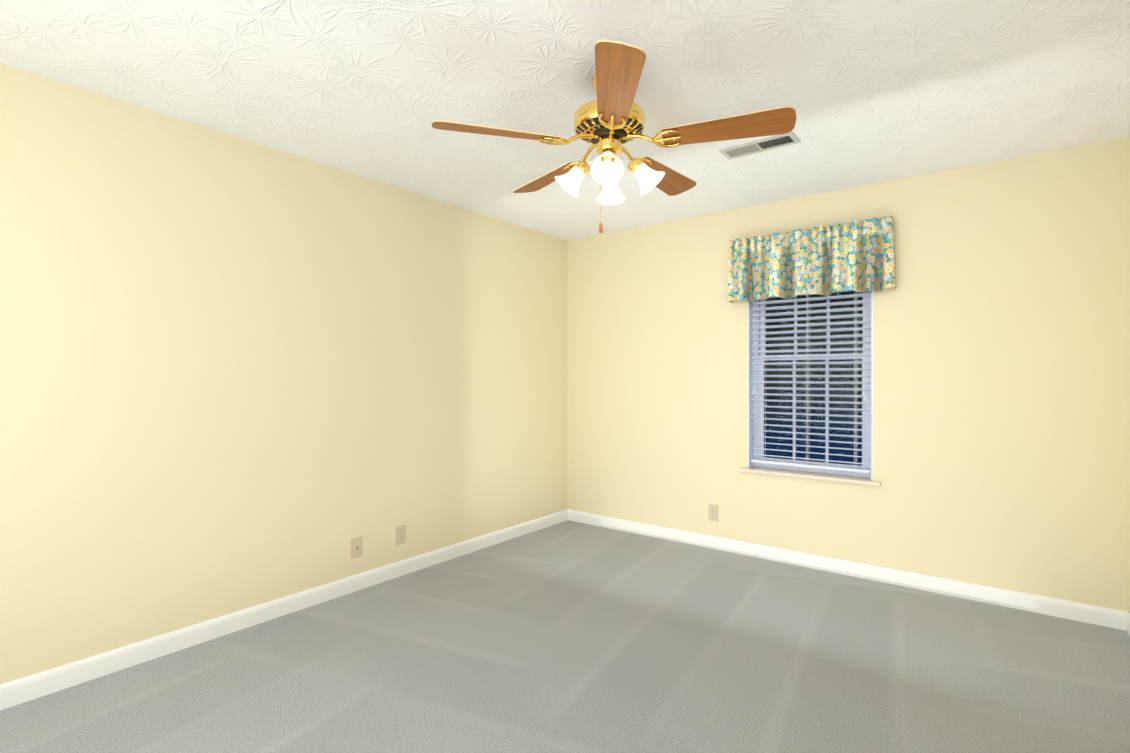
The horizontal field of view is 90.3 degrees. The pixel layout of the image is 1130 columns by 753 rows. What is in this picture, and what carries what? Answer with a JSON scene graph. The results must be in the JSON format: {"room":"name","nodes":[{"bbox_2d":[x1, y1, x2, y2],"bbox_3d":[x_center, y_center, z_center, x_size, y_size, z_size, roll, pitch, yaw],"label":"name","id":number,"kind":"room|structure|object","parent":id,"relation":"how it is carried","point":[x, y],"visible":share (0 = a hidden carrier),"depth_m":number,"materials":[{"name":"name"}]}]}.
{"room":"empty bedroom","nodes":[
{"label":"empty bedroom","id":0,"kind":"room"},
{"bbox_2d":[0,63,567,683],"bbox_3d":[-1.432,0.035,3.163,0.160,2.440,4.870,0,0,38],"label":"wall","id":1,"kind":"structure","parent":0,"point":[236,373],"depth_m":2.75,"materials":[{"name":"yellow paint"}]},
{"bbox_2d":[0,509,567,709],"bbox_3d":[-1.363,1.209,3.111,0.015,0.092,4.550,0,0,38],"label":"baseboard","id":2,"kind":"structure","parent":1,"relation":"attached to","point":[35,686],"depth_m":2.75,"materials":[{"name":"white wood"}]},
{"bbox_2d":[351,536,362,558],"bbox_3d":[-1.219,1.004,3.297,0.015,0.117,0.072,0,0,38],"label":"outlet","id":3,"kind":"object","parent":1,"relation":"attached to","point":[356,547],"visible":1,"depth_m":3.29,"materials":[{"name":"beige plastic"}]},
{"bbox_2d":[396,524,405,544],"bbox_3d":[-1.032,0.999,3.545,0.008,0.117,0.072,0,0,38],"label":"duplex electrical outlet","id":4,"kind":"object","parent":1,"relation":"attached to","point":[401,534],"visible":1,"depth_m":3.54,"materials":[{"name":"beige plastic"}]},
{"bbox_2d":[0,520,1129,752],"bbox_3d":[0.017,1.286,2.046,3.820,0.060,4.870,0,0,38],"label":"floor","id":5,"kind":"structure","parent":0,"point":[568,636],"depth_m":2.38,"materials":[{"name":"carpet"}]},
{"bbox_2d":[0,0,1129,240],"bbox_3d":[0.017,-1.214,2.043,3.820,0.060,4.870,0,0,38],"label":"ceiling","id":6,"kind":"structure","parent":0,"point":[878,90],"depth_m":2.25,"materials":[{"name":"white paint"}]},
{"bbox_2d":[431,40,795,238],"bbox_3d":[0.208,-0.861,2.266,1.323,0.647,1.266,0,0,38],"label":"ceiling fan","id":7,"kind":"object","parent":6,"relation":"hanging from","point":[609,121],"visible":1,"depth_m":2.10,"materials":[{"name":"brown wood"}]},
{"bbox_2d":[719,132,800,159],"bbox_3d":[0.996,-1.181,2.885,0.370,0.008,0.145,0,0,38],"label":"ceiling vent","id":8,"kind":"object","parent":6,"relation":"in","point":[764,144],"visible":1,"depth_m":2.88,"materials":[{"name":"white metal"}]},
{"bbox_2d":[568,137,1129,611],"bbox_3d":[1.456,0.033,3.908,3.500,2.440,0.160,0,0,38],"label":"wall","id":9,"kind":"structure","parent":0,"point":[1002,383],"depth_m":3.28,"materials":[{"name":"yellow paint"}]},
{"bbox_2d":[709,504,717,521],"bbox_3d":[1.080,0.993,4.094,0.072,0.117,0.008,0,0,38],"label":"duplex electrical outlet","id":10,"kind":"object","parent":9,"relation":"attached to","point":[713,512],"visible":1,"depth_m":4.09,"materials":[{"name":"beige plastic"}]},
{"bbox_2d":[748,291,872,480],"bbox_3d":[1.638,-0.126,3.768,0.780,1.540,0.159,0,0,38],"label":"window","id":11,"kind":"structure","parent":9,"relation":"in","point":[751,445],"depth_m":3.81,"materials":[{"name":"white plastic"}]},
{"bbox_2d":[751,290,870,472],"bbox_3d":[1.615,-0.140,3.738,0.748,1.486,0.074,0,0,38],"label":"window blinds","id":12,"kind":"object","parent":11,"relation":"attached to","point":[807,363],"visible":0.65,"depth_m":3.72,"materials":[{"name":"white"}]},
{"bbox_2d":[740,467,880,485],"bbox_3d":[1.607,0.656,3.728,0.870,0.025,0.127,0,0,38],"label":"window sill","id":13,"kind":"structure","parent":9,"relation":"attached to","point":[821,476],"depth_m":3.67,"materials":[{"name":"wood"}]},
{"bbox_2d":[727,216,895,302],"bbox_3d":[1.551,-0.736,3.646,1.028,0.450,0.133,0,0,38],"label":"valance","id":14,"kind":"object","parent":9,"relation":"attached to","point":[854,255],"visible":1,"depth_m":3.58,"materials":[{"name":"fabric"}]},
{"bbox_2d":[568,509,1127,630],"bbox_3d":[1.403,1.208,3.841,3.500,0.092,0.015,0,0,38],"label":"baseboard","id":15,"kind":"structure","parent":9,"relation":"attached to","point":[1085,613],"depth_m":3.42,"materials":[{"name":"white wood"}]},
{"bbox_3d":[1.465,0.038,0.926,0.160,2.440,4.870,0,0,38],"label":"wall","id":16,"kind":"structure","parent":0,"visible":0},
{"bbox_2d":[1126,612,1129,636],"bbox_3d":[1.395,1.212,0.981,0.015,0.092,4.550,0,0,38],"label":"baseboard","id":17,"kind":"structure","parent":16,"relation":"attached to","point":[1128,623],"depth_m":2.75,"materials":[{"name":"white wood"}]},
{"label":"outside","id":18,"kind":"structure","parent":0,"visible":0},
{"bbox_2d":[761,291,863,477],"bbox_3d":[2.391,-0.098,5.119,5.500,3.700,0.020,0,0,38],"label":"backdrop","id":19,"kind":"structure","parent":18,"point":[815,424],"depth_m":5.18,"materials":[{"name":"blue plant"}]}
]}

